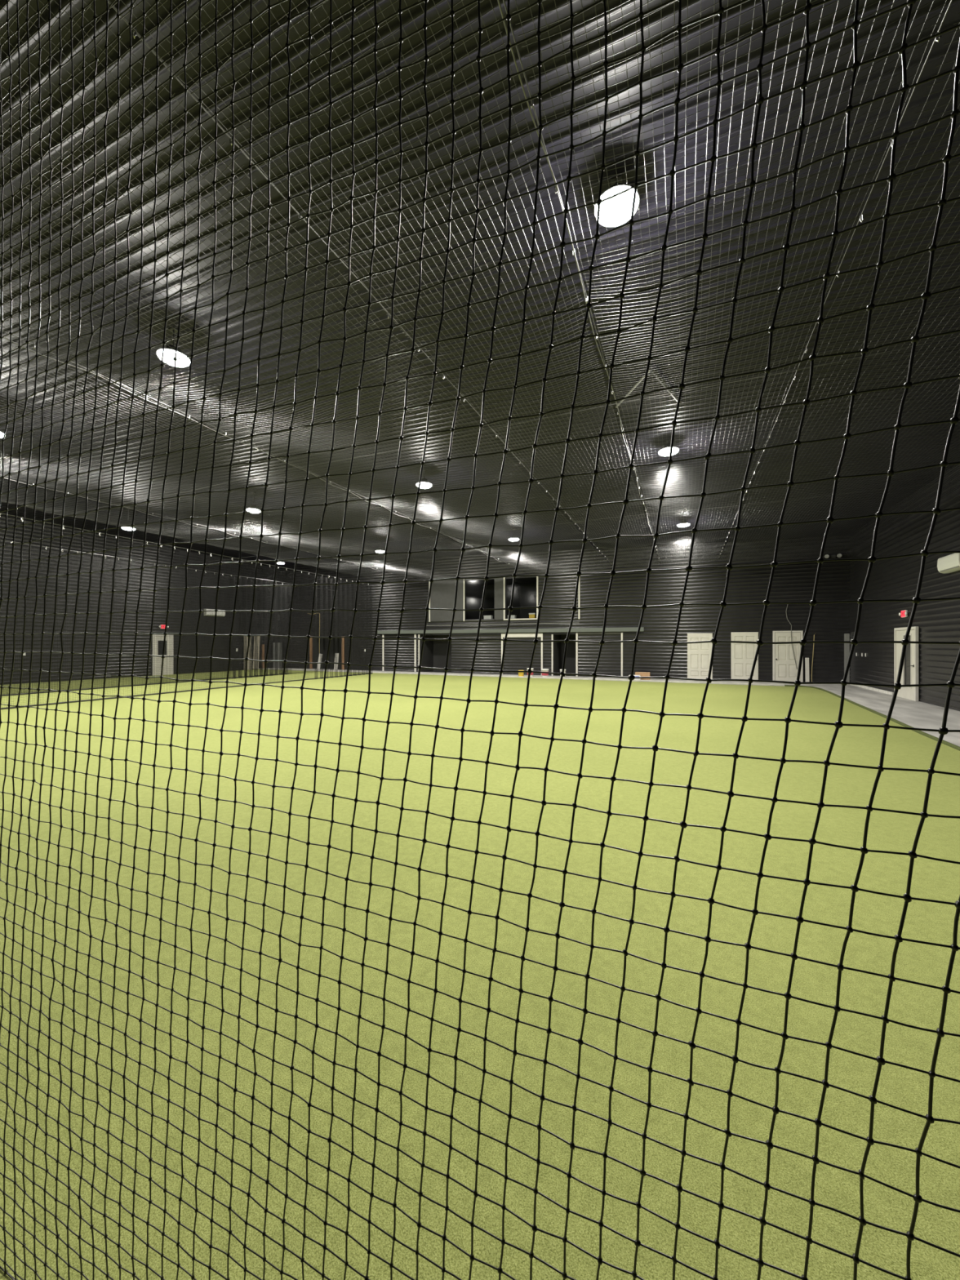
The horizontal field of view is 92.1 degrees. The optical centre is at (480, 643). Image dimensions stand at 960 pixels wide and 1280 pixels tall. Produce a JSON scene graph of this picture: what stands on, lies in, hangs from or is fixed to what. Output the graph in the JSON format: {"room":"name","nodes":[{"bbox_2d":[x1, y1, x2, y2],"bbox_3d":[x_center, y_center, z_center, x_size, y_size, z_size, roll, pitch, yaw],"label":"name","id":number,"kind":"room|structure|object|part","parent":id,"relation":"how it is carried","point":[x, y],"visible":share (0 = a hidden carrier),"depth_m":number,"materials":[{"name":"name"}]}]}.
{"room":"sports facility","nodes":[
{"label":"sports facility","id":0,"kind":"room"},
{"bbox_2d":[0,514,273,684],"bbox_3d":[-18.458,-1.955,18.143,0.016,7.250,25.800,0,0,24],"label":"wall","id":1,"kind":"structure","parent":0,"point":[144,625],"depth_m":21.17,"materials":[{"name":"black metal"}]},
{"bbox_2d":[151,634,171,675],"bbox_3d":[-16.062,0.580,23.437,0.099,2.040,1.020,0,0,24],"label":"door","id":2,"kind":"structure","parent":1,"relation":"in","point":[155,638],"depth_m":23.28,"materials":[{"name":"beige paint"}]},
{"bbox_3d":[-16.084,0.220,23.402,0.028,0.820,0.520,0,0,24],"label":"window moulding","id":3,"kind":"part","parent":2,"relation":"part of","materials":[{"name":"white paint"}]},
{"bbox_2d":[204,608,225,616],"bbox_3d":[-14.901,-1.720,25.974,0.215,0.380,1.150,0,0,24],"label":"air conditioner","id":4,"kind":"object","parent":1,"relation":"attached to","point":[208,614],"visible":0.28,"depth_m":25.67,"materials":[{"name":"white"}]},
{"bbox_2d":[2,335,959,528],"bbox_3d":[-5.570,-3.520,10.142,29.950,0.049,0.010,0,0,24],"label":"cable","id":5,"kind":"object","parent":1,"relation":"attached to","point":[959,335],"visible":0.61,"depth_m":6.91,"materials":[{"name":"grey metal"}]},
{"bbox_2d":[164,480,959,565],"bbox_3d":[-3.019,-3.520,15.957,29.950,0.049,0.010,0,0,24],"label":"cable","id":6,"kind":"object","parent":1,"relation":"attached to","point":[955,481],"visible":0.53,"depth_m":12.79,"materials":[{"name":"grey metal"}]},
{"bbox_2d":[0,0,959,565],"bbox_3d":[-4.706,-4.579,12.111,30.650,0.878,26.200,0,0,24],"label":"ceiling","id":7,"kind":"structure","parent":0,"point":[953,16],"depth_m":5.27,"materials":[{"name":"black metal"}]},
{"bbox_2d":[121,507,135,530],"bbox_3d":[-12.520,-4.441,16.466,0.414,0.805,0.414,0,0,24],"label":"lamp","id":8,"kind":"object","parent":7,"relation":"hanging from","point":[128,508],"visible":0.62,"depth_m":16.41,"materials":[{"name":"grey"}]},
{"bbox_2d":[155,326,190,367],"bbox_3d":[-4.395,-4.281,6.634,0.414,0.486,0.414,0,0,24],"label":"lamp","id":9,"kind":"object","parent":7,"relation":"hanging from","point":[174,331],"visible":0.64,"depth_m":6.57,"materials":[{"name":"grey"}]},
{"bbox_3d":[-4.395,-4.395,6.634,0.100,0.259,0.100,0,0,24],"label":"hanging stem","id":10,"kind":"part","parent":9,"relation":"part of","materials":[{"name":"grey metal"}]},
{"bbox_2d":[245,491,260,513],"bbox_3d":[-6.976,-4.357,14.242,0.414,0.638,0.414,0,0,24],"label":"lamp","id":11,"kind":"object","parent":7,"relation":"hanging from","point":[252,506],"visible":0.63,"depth_m":14.17,"materials":[{"name":"grey"}]},
{"bbox_2d":[277,547,284,564],"bbox_3d":[-10.161,-4.450,23.512,0.414,0.824,0.414,0,0,24],"label":"lamp","id":12,"kind":"object","parent":7,"relation":"hanging from","point":[280,562],"visible":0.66,"depth_m":23.44,"materials":[{"name":"grey"}]},
{"bbox_2d":[375,537,385,553],"bbox_3d":[-4.448,-4.360,20.602,0.414,0.645,0.414,0,0,24],"label":"lamp","id":13,"kind":"object","parent":7,"relation":"hanging from","point":[380,550],"visible":0.58,"depth_m":20.52,"materials":[{"name":"grey"}]},
{"bbox_2d":[416,468,431,488],"bbox_3d":[-1.448,-4.273,11.959,0.414,0.471,0.414,0,0,24],"label":"lamp","id":14,"kind":"object","parent":7,"relation":"hanging from","point":[424,478],"visible":0.76,"depth_m":11.88,"materials":[{"name":"grey"}]},
{"bbox_2d":[508,529,519,541],"bbox_3d":[1.333,-4.273,18.198,0.414,0.470,0.414,0,0,24],"label":"lamp","id":15,"kind":"object","parent":7,"relation":"hanging from","point":[509,539],"visible":0.58,"depth_m":18.11,"materials":[{"name":"grey plastic"}]},
{"bbox_2d":[593,174,639,226],"bbox_3d":[1.282,-4.196,4.341,0.414,0.315,0.414,0,0,24],"label":"lamp","id":16,"kind":"object","parent":7,"relation":"hanging from","point":[614,184],"visible":0.77,"depth_m":4.29,"materials":[{"name":"white"}]},
{"bbox_3d":[1.282,-4.276,4.341,0.100,0.155,0.100,0,0,24],"label":"hanging stem","id":17,"kind":"part","parent":16,"relation":"part of","materials":[{"name":"grey metal"}]},
{"bbox_2d":[615,364,683,408],"bbox_3d":[2.773,-4.279,7.974,0.980,0.120,1.277,0,0,42],"label":"brace","id":18,"kind":"object","parent":7,"relation":"attached to","point":[653,368],"visible":0.67,"depth_m":7.57,"materials":[{"name":"grey metal"}]},
{"bbox_3d":[2.571,-4.279,7.777,0.028,0.058,1.157,0,0,-11],"label":"brace rod","id":19,"kind":"part","parent":18,"relation":"part of","materials":[{"name":"grey metal"}]},
{"bbox_3d":[3.107,-4.279,7.679,0.090,0.120,1.267,0,0,42],"label":"brace arm","id":20,"kind":"part","parent":18,"relation":"part of","materials":[{"name":"grey metal"}]},
{"bbox_2d":[657,439,679,456],"bbox_3d":[4.022,-4.191,9.865,0.414,0.307,0.414,0,0,24],"label":"lamp","id":21,"kind":"object","parent":7,"relation":"hanging from","point":[668,440],"visible":0.77,"depth_m":9.79,"materials":[{"name":"grey"}]},
{"bbox_2d":[677,517,689,527],"bbox_3d":[7.032,-4.187,15.981,0.414,0.298,0.414,0,0,24],"label":"lamp","id":22,"kind":"object","parent":7,"relation":"hanging from","point":[682,522],"visible":0.61,"depth_m":15.90,"materials":[{"name":"grey"}]},
{"bbox_2d":[273,535,848,682],"bbox_3d":[1.035,-1.955,25.199,30.250,7.250,3.016,0,0,24],"label":"wall","id":23,"kind":"structure","parent":0,"point":[793,582],"depth_m":21.46,"materials":[{"name":"black metal"}]},
{"bbox_2d":[0,474,418,578],"bbox_3d":[-8.211,-3.461,13.643,0.050,0.110,25.550,0,0,24],"label":"cable","id":24,"kind":"object","parent":23,"relation":"attached to","point":[0,474],"visible":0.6,"depth_m":12.54,"materials":[{"name":"grey metal"}]},
{"bbox_2d":[0,479,415,582],"bbox_3d":[-8.472,-3.397,15.786,2.120,0.163,20.894,0,0,24],"label":"ceiling panel","id":25,"kind":"object","parent":24,"relation":"hanging from","point":[28,506],"visible":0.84,"depth_m":14.38,"materials":[{"name":"grey metal"}]},
{"bbox_2d":[0,328,520,569],"bbox_3d":[-2.671,-3.461,11.212,0.050,0.110,25.550,0,0,24],"label":"cable","id":26,"kind":"object","parent":23,"relation":"attached to","point":[0,329],"visible":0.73,"depth_m":7.34,"materials":[{"name":"grey metal"}]},
{"bbox_2d":[0,338,525,581],"bbox_3d":[-4.693,-3.340,14.129,5.974,0.299,20.894,0,0,24],"label":"ceiling panel","id":27,"kind":"object","parent":26,"relation":"hanging from","point":[326,551],"visible":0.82,"depth_m":10.38,"materials":[{"name":"black metal"}]},
{"bbox_2d":[0,0,611,574],"bbox_3d":[-0.051,-3.349,12.093,4.010,0.276,20.894,0,0,24],"label":"ceiling panel","id":28,"kind":"object","parent":26,"relation":"hanging from","point":[345,477],"visible":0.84,"depth_m":5.23,"materials":[{"name":"black metal"}]},
{"bbox_2d":[307,613,319,653],"bbox_3d":[-10.238,-0.477,28.460,0.986,2.794,0.032,0,0,24],"label":"cord","id":29,"kind":"object","parent":23,"relation":"attached to","point":[308,613],"visible":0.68,"depth_m":28.26,"materials":[{"name":"beige plastic"}]},
{"bbox_2d":[107,0,607,559],"bbox_3d":[1.075,-3.481,9.569,0.025,0.070,25.550,0,0,24],"label":"cable","id":30,"kind":"object","parent":23,"relation":"attached to","point":[133,30],"visible":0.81,"depth_m":3.46,"materials":[{"name":"grey metal"}]},
{"bbox_2d":[382,635,384,671],"bbox_3d":[-5.524,0.532,26.414,0.085,2.064,0.059,0,0,24],"label":"trim","id":31,"kind":"structure","parent":23,"relation":"attached to","point":[383,636],"depth_m":26.40,"materials":[{"name":"white paint"}]},
{"bbox_2d":[414,634,416,671],"bbox_3d":[-3.574,0.522,25.558,0.100,2.084,0.059,0,0,24],"label":"trim","id":32,"kind":"structure","parent":23,"relation":"attached to","point":[415,634],"depth_m":25.53,"materials":[{"name":"white paint"}]},
{"bbox_2d":[417,634,419,671],"bbox_3d":[-3.354,0.532,25.462,0.070,2.064,0.059,0,0,24],"label":"trim","id":33,"kind":"structure","parent":23,"relation":"attached to","point":[418,634],"depth_m":25.45,"materials":[{"name":"white paint"}]},
{"bbox_2d":[428,578,430,622],"bbox_3d":[-2.740,-2.340,25.193,0.075,2.320,0.059,0,0,24],"label":"trim","id":34,"kind":"structure","parent":23,"relation":"attached to","point":[429,579],"depth_m":25.18,"materials":[{"name":"white paint"}]},
{"bbox_2d":[430,579,463,621],"bbox_3d":[-1.782,-2.290,24.788,2.000,2.180,0.029,0,0,24],"label":"panel","id":35,"kind":"object","parent":23,"relation":"attached to","point":[442,593],"depth_m":24.79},
{"bbox_2d":[463,578,465,621],"bbox_3d":[-0.836,-2.290,24.357,0.075,2.220,0.059,0,0,24],"label":"trim","id":36,"kind":"structure","parent":23,"relation":"attached to","point":[464,579],"depth_m":24.34,"materials":[{"name":"white paint"}]},
{"bbox_2d":[464,619,494,621],"bbox_3d":[-0.045,-1.200,24.018,1.720,0.040,0.044,0,0,24],"label":"trim","id":37,"kind":"structure","parent":23,"relation":"attached to","point":[477,620],"depth_m":23.98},
{"bbox_2d":[465,578,494,620],"bbox_3d":[-0.011,-2.285,24.072,1.700,2.110,0.040,0,0,24],"label":"window","id":38,"kind":"structure","parent":23,"relation":"in","point":[481,579],"depth_m":23.95,"materials":[{"name":"grey glass"}]},
{"bbox_2d":[483,615,493,618],"bbox_3d":[0.434,-1.340,24.215,0.440,0.240,0.260,0,0,24],"label":"box","id":39,"kind":"object","parent":23,"relation":"on","point":[485,616],"visible":0.8,"depth_m":24.11,"materials":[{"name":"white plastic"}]},
{"bbox_2d":[426,622,569,626],"bbox_3d":[0.864,-0.980,23.625,8.400,0.030,0.034,0,0,24],"label":"trim","id":40,"kind":"structure","parent":23,"relation":"attached to","point":[536,623],"depth_m":23.42,"materials":[{"name":"grey"}]},
{"bbox_2d":[494,577,503,619],"bbox_3d":[0.974,-2.280,23.579,0.500,2.120,0.029,0,0,24],"label":"trim","id":41,"kind":"structure","parent":23,"relation":"attached to","point":[499,582],"depth_m":23.56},
{"bbox_2d":[501,633,502,674],"bbox_3d":[1.124,0.532,23.497,0.085,2.064,0.059,0,0,24],"label":"trim","id":42,"kind":"structure","parent":23,"relation":"attached to","point":[501,633],"depth_m":23.48,"materials":[{"name":"white paint"}]},
{"bbox_2d":[503,577,505,620],"bbox_3d":[1.234,-2.270,23.449,0.075,2.180,0.059,0,0,24],"label":"trim","id":43,"kind":"structure","parent":23,"relation":"attached to","point":[504,577],"depth_m":23.42,"materials":[{"name":"white paint"}]},
{"bbox_2d":[377,626,644,634],"bbox_3d":[0.751,-0.635,23.606,14.390,0.190,0.159,0,0,24],"label":"trim","id":44,"kind":"structure","parent":23,"relation":"attached to","point":[628,628],"depth_m":22.99,"materials":[{"name":"grey metal"}]},
{"bbox_2d":[507,615,516,618],"bbox_3d":[1.634,-1.330,23.689,0.400,0.220,0.260,0,0,24],"label":"box","id":45,"kind":"object","parent":23,"relation":"on","point":[512,616],"visible":0.66,"depth_m":23.56,"materials":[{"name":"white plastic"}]},
{"bbox_2d":[505,576,536,618],"bbox_3d":[2.064,-2.270,23.162,1.670,2.080,0.040,0,0,24],"label":"window","id":46,"kind":"structure","parent":23,"relation":"in","point":[531,576],"depth_m":23.46,"materials":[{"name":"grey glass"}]},
{"bbox_2d":[504,617,537,620],"bbox_3d":[2.033,-1.210,23.104,1.740,0.060,0.049,0,0,24],"label":"trim","id":47,"kind":"structure","parent":23,"relation":"attached to","point":[532,618],"depth_m":23.09,"materials":[{"name":"white paint"}]},
{"bbox_2d":[502,633,541,637],"bbox_3d":[2.083,-0.405,23.082,2.010,0.190,0.049,0,0,24],"label":"trim","id":48,"kind":"structure","parent":23,"relation":"attached to","point":[509,635],"depth_m":23.05,"materials":[{"name":"white paint"}]},
{"bbox_2d":[273,668,783,684],"bbox_3d":[-1.145,1.556,23.117,27.672,0.015,0.173,0,0,24],"label":"trim","id":49,"kind":"structure","parent":23,"relation":"attached to","point":[273,668],"depth_m":20.77,"materials":[{"name":"white plastic"}]},
{"bbox_2d":[528,613,536,617],"bbox_3d":[2.641,-1.370,23.247,0.320,0.300,0.260,0,0,24],"label":"box","id":50,"kind":"object","parent":23,"relation":"on","point":[531,615],"visible":0.8,"depth_m":23.14,"materials":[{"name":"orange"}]},
{"bbox_2d":[536,576,537,618],"bbox_3d":[2.827,-2.275,22.750,0.075,2.130,0.059,0,0,24],"label":"trim","id":51,"kind":"structure","parent":23,"relation":"attached to","point":[536,576],"depth_m":22.74,"materials":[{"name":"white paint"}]},
{"bbox_2d":[541,633,542,668],"bbox_3d":[3.038,0.532,22.658,0.085,2.064,0.059,0,0,24],"label":"trim","id":52,"kind":"structure","parent":23,"relation":"attached to","point":[541,633],"depth_m":22.63,"materials":[{"name":"white paint"}]},
{"bbox_2d":[551,634,553,675],"bbox_3d":[3.514,0.562,22.449,0.070,2.004,0.059,0,0,24],"label":"trim","id":53,"kind":"structure","parent":23,"relation":"attached to","point":[552,634],"depth_m":22.43,"materials":[{"name":"white paint"}]},
{"bbox_2d":[575,632,577,676],"bbox_3d":[4.604,0.532,21.971,0.085,2.064,0.059,0,0,24],"label":"trim","id":54,"kind":"structure","parent":23,"relation":"attached to","point":[576,633],"depth_m":21.95,"materials":[{"name":"white paint"}]},
{"bbox_2d":[497,0,661,564],"bbox_3d":[2.879,-3.461,8.778,0.050,0.110,25.550,0,0,24],"label":"cable","id":55,"kind":"object","parent":23,"relation":"attached to","point":[556,188],"visible":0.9,"depth_m":3.51,"materials":[{"name":"grey metal"}]},
{"bbox_2d":[108,0,659,568],"bbox_3d":[2.723,-3.403,10.875,1.890,0.164,20.894,0,0,24],"label":"ceiling panel","id":56,"kind":"object","parent":55,"relation":"hanging from","point":[602,529],"visible":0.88,"depth_m":3.75,"materials":[{"name":"grey metal"}]},
{"bbox_2d":[512,0,948,564],"bbox_3d":[4.647,-3.405,10.033,2.150,0.169,20.892,0,0,24],"label":"ceiling panel","id":57,"kind":"object","parent":55,"relation":"hanging from","point":[568,3],"visible":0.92,"depth_m":3.76,"materials":[{"name":"black metal"}]},
{"bbox_2d":[577,576,580,618],"bbox_3d":[4.705,-2.240,21.927,0.075,2.160,0.059,0,0,24],"label":"trim","id":58,"kind":"structure","parent":23,"relation":"attached to","point":[579,585],"depth_m":21.91,"materials":[{"name":"white paint"}]},
{"bbox_2d":[577,632,621,633],"bbox_3d":[5.548,-0.477,21.570,1.970,0.035,0.034,0,0,24],"label":"trim","id":59,"kind":"structure","parent":23,"relation":"attached to","point":[578,633],"depth_m":21.56,"materials":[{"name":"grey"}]},
{"bbox_2d":[621,632,622,675],"bbox_3d":[6.490,0.532,21.143,0.075,2.064,0.059,0,0,24],"label":"trim","id":60,"kind":"structure","parent":23,"relation":"attached to","point":[621,633],"depth_m":21.11,"materials":[{"name":"white paint"}]},
{"bbox_2d":[687,633,712,679],"bbox_3d":[9.428,0.561,19.836,0.970,2.000,0.040,0,0,24],"label":"door","id":61,"kind":"structure","parent":23,"relation":"in","point":[699,655],"depth_m":19.83,"materials":[{"name":"beige paint"}]},
{"bbox_2d":[731,631,758,679],"bbox_3d":[10.949,0.546,19.134,0.980,2.030,0.104,0,0,24],"label":"door","id":62,"kind":"structure","parent":23,"relation":"in","point":[743,655],"depth_m":19.15,"materials":[{"name":"beige paint"}]},
{"bbox_2d":[772,631,803,682],"bbox_3d":[12.331,0.526,18.527,1.020,2.070,0.104,0,0,24],"label":"door","id":63,"kind":"structure","parent":23,"relation":"in","point":[784,665],"depth_m":18.55,"materials":[{"name":"beige paint"}]},
{"bbox_2d":[786,604,797,669],"bbox_3d":[12.447,-0.280,18.471,0.386,2.604,0.071,0,0,39],"label":"hanging cord","id":64,"kind":"object","parent":23,"relation":"hanging from","point":[787,605],"visible":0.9,"depth_m":18.45,"materials":[{"name":"black fabric"}]},
{"bbox_2d":[811,633,815,681],"bbox_3d":[13.105,0.571,18.185,0.198,1.955,0.071,0,0,-12],"label":"cord","id":65,"kind":"object","parent":23,"relation":"hanging from","point":[815,633],"visible":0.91,"depth_m":18.19,"materials":[{"name":"beige plastic"}]},
{"bbox_2d":[824,553,841,558],"bbox_3d":[13.675,-3.380,17.920,0.550,0.148,0.168,0,0,24],"label":"light","id":66,"kind":"object","parent":23,"relation":"attached to","point":[839,555],"visible":1,"depth_m":17.93,"materials":[{"name":"grey plastic"}]},
{"bbox_2d":[717,0,952,559],"bbox_3d":[4.921,-3.481,7.882,0.025,0.070,25.550,0,0,24],"label":"cable","id":67,"kind":"object","parent":23,"relation":"attached to","point":[939,30],"visible":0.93,"depth_m":3.66,"materials":[{"name":"grey metal"}]},
{"bbox_2d":[719,13,959,560],"bbox_3d":[7.664,-3.359,8.708,4.280,0.261,20.894,0,0,24],"label":"ceiling panel","id":68,"kind":"object","parent":67,"relation":"hanging from","point":[820,475],"visible":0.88,"depth_m":7.51,"materials":[{"name":"black metal"}]},
{"bbox_2d":[262,667,959,746],"bbox_3d":[-4.144,1.692,13.393,30.450,0.255,28.800,0,0,24],"label":"floor","id":69,"kind":"structure","parent":0,"point":[916,714],"depth_m":12.27,"materials":[{"name":"concrete"}]},
{"bbox_2d":[261,644,264,668],"bbox_3d":[-13.595,0.810,28.950,0.040,1.500,0.200,0,0,24],"label":"board","id":70,"kind":"object","parent":69,"relation":"on","point":[263,646],"visible":0.63,"depth_m":28.95,"materials":[{"name":"brown wood"}]},
{"bbox_2d":[272,642,281,667],"bbox_3d":[-12.960,0.751,29.578,0.750,1.620,0.030,0,0,24],"label":"sheet","id":71,"kind":"object","parent":69,"relation":"on","point":[278,654],"visible":0.45,"depth_m":29.54,"materials":[{"name":"grey"}]},
{"bbox_2d":[309,635,312,668],"bbox_3d":[-10.431,0.551,28.545,0.150,2.020,0.090,0,0,24],"label":"wooden post","id":72,"kind":"object","parent":69,"relation":"on","point":[311,638],"visible":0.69,"depth_m":28.51,"materials":[{"name":"brown wood"}]},
{"bbox_2d":[317,653,322,669],"bbox_3d":[-9.768,1.092,28.164,0.359,0.969,0.124,0,0,24],"label":"board","id":73,"kind":"object","parent":69,"relation":"on","point":[318,664],"visible":0.64,"depth_m":28.14,"materials":[{"name":"paint"}]},
{"bbox_2d":[333,653,338,669],"bbox_3d":[-8.597,1.073,27.674,0.289,0.983,0.107,0,0,24],"label":"board","id":74,"kind":"object","parent":69,"relation":"on","point":[335,668],"visible":0.45,"depth_m":27.64,"materials":[{"name":"paint"}]},
{"bbox_2d":[341,635,344,669],"bbox_3d":[-8.151,0.561,27.545,0.170,2.000,0.090,0,0,24],"label":"wooden post","id":75,"kind":"object","parent":69,"relation":"on","point":[342,638],"visible":0.61,"depth_m":27.49,"materials":[{"name":"brown wood"}]},
{"bbox_2d":[0,669,959,1279],"bbox_3d":[-5.619,1.612,11.838,28.538,0.016,24.308,0,0,24],"label":"artificial turf","id":76,"kind":"object","parent":69,"relation":"on","point":[911,1004],"visible":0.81,"depth_m":2.21,"materials":[{"name":"green carpet"}]},
{"bbox_2d":[0,539,334,696],"bbox_3d":[-12.715,-0.780,18.081,0.448,4.755,20.901,0,0,24],"label":"netting","id":77,"kind":"object","parent":76,"relation":"on","point":[144,615],"visible":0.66,"depth_m":18.50,"materials":[{"name":"black fabric"}]},
{"bbox_2d":[0,512,388,709],"bbox_3d":[-9.232,-0.780,16.553,0.373,4.755,20.900,0,0,24],"label":"netting","id":78,"kind":"object","parent":76,"relation":"on","point":[231,603],"visible":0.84,"depth_m":15.01,"materials":[{"name":"black fabric"}]},
{"bbox_2d":[244,635,251,670],"bbox_3d":[-14.037,0.575,27.943,0.050,2.050,0.500,0,0,24],"label":"plank","id":79,"kind":"object","parent":76,"relation":"on","point":[248,668],"visible":0.14,"depth_m":28.02,"materials":[{"name":"grey wood"}]},
{"bbox_2d":[253,635,260,668],"bbox_3d":[-13.782,0.547,28.499,0.050,2.070,0.522,0,0,24],"label":"plank","id":80,"kind":"object","parent":76,"relation":"on","point":[257,639],"visible":0.36,"depth_m":28.55,"materials":[{"name":"grey wood"}]},
{"bbox_2d":[0,0,959,1279],"bbox_3d":[-0.113,-0.936,0.704,4.638,5.081,0.032,0,0,24],"label":"net","id":81,"kind":"object","parent":76,"relation":"on","point":[943,731],"visible":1,"depth_m":0.72,"materials":[{"name":"black fabric"}]},
{"bbox_2d":[518,670,524,676],"bbox_3d":[1.947,1.416,21.914,0.291,0.290,0.284,0,0,24],"label":"bucket","id":82,"kind":"object","parent":69,"relation":"on","point":[522,674],"visible":0.77,"depth_m":21.80,"materials":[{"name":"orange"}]},
{"bbox_2d":[526,667,533,676],"bbox_3d":[2.370,1.361,21.783,0.322,0.400,0.315,0,0,24],"label":"bucket","id":83,"kind":"object","parent":69,"relation":"on","point":[532,668],"visible":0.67,"depth_m":21.68,"materials":[{"name":"white plastic"}]},
{"bbox_2d":[541,668,548,676],"bbox_3d":[3.031,1.376,21.547,0.364,0.370,0.357,0,0,24],"label":"bucket","id":84,"kind":"object","parent":69,"relation":"on","point":[542,669],"visible":0.68,"depth_m":21.41,"materials":[{"name":"white plastic"}]},
{"bbox_2d":[628,675,640,679],"bbox_3d":[6.663,1.461,19.919,0.480,0.200,0.264,0,0,24],"label":"pack","id":85,"kind":"object","parent":69,"relation":"on","point":[628,675],"visible":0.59,"depth_m":19.77,"materials":[{"name":"white plastic"}]},
{"bbox_2d":[635,671,650,679],"bbox_3d":[7.091,1.404,20.148,0.604,0.314,0.400,0,0,24],"label":"cardboard box","id":86,"kind":"object","parent":69,"relation":"on","point":[642,673],"visible":0.8,"depth_m":19.96,"materials":[{"name":"brown cardboard"}]},
{"bbox_2d":[804,657,809,681],"bbox_3d":[12.923,1.062,18.257,0.130,0.999,0.084,0,0,24],"label":"plank","id":87,"kind":"object","parent":69,"relation":"on","point":[806,660],"visible":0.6,"depth_m":18.25,"materials":[{"name":"paint"}]},
{"bbox_2d":[784,684,959,751],"bbox_3d":[7.027,1.588,6.177,0.908,0.064,24.100,0,0,24],"label":"trim","id":88,"kind":"structure","parent":69,"relation":"on","point":[946,743],"depth_m":9.48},
{"bbox_2d":[848,464,959,711],"bbox_3d":[9.046,-1.955,6.078,0.016,7.250,25.800,0,0,24],"label":"wall","id":89,"kind":"structure","parent":0,"point":[896,578],"depth_m":12.85,"materials":[{"name":"black metal"}]},
{"bbox_2d":[844,633,849,682],"bbox_3d":[14.090,0.592,17.756,0.140,1.944,0.120,0,0,24],"label":"trim","id":90,"kind":"structure","parent":89,"relation":"attached to","point":[846,636],"depth_m":17.71,"materials":[{"name":"grey"}]},
{"bbox_2d":[849,684,893,695],"bbox_3d":[13.221,1.520,15.685,0.063,0.089,3.850,0,0,24],"label":"baseboard","id":91,"kind":"structure","parent":89,"relation":"attached to","point":[859,686],"depth_m":15.14,"materials":[{"name":"white plastic"}]},
{"bbox_2d":[898,609,907,617],"bbox_3d":[12.150,-0.850,13.255,0.072,0.200,0.490,0,0,24],"label":"exit sign","id":92,"kind":"object","parent":89,"relation":"attached to","point":[904,613],"visible":1,"depth_m":13.19,"materials":[{"name":"red plastic"}]},
{"bbox_2d":[893,626,918,701],"bbox_3d":[12.057,0.551,13.111,0.099,2.020,1.380,0,0,24],"label":"door","id":93,"kind":"structure","parent":89,"relation":"in","point":[909,676],"depth_m":13.00,"materials":[{"name":"beige paint"}]},
{"bbox_3d":[12.010,0.491,12.990,0.028,1.520,0.540,0,0,24],"label":"window moulding","id":94,"kind":"part","parent":93,"relation":"part of","materials":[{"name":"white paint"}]},
{"bbox_2d":[937,552,959,573],"bbox_3d":[10.944,-1.870,10.683,0.215,0.380,0.960,0,0,24],"label":"air conditioner","id":95,"kind":"object","parent":89,"relation":"attached to","point":[950,563],"visible":0.99,"depth_m":10.70,"materials":[{"name":"white plastic"}]}
]}

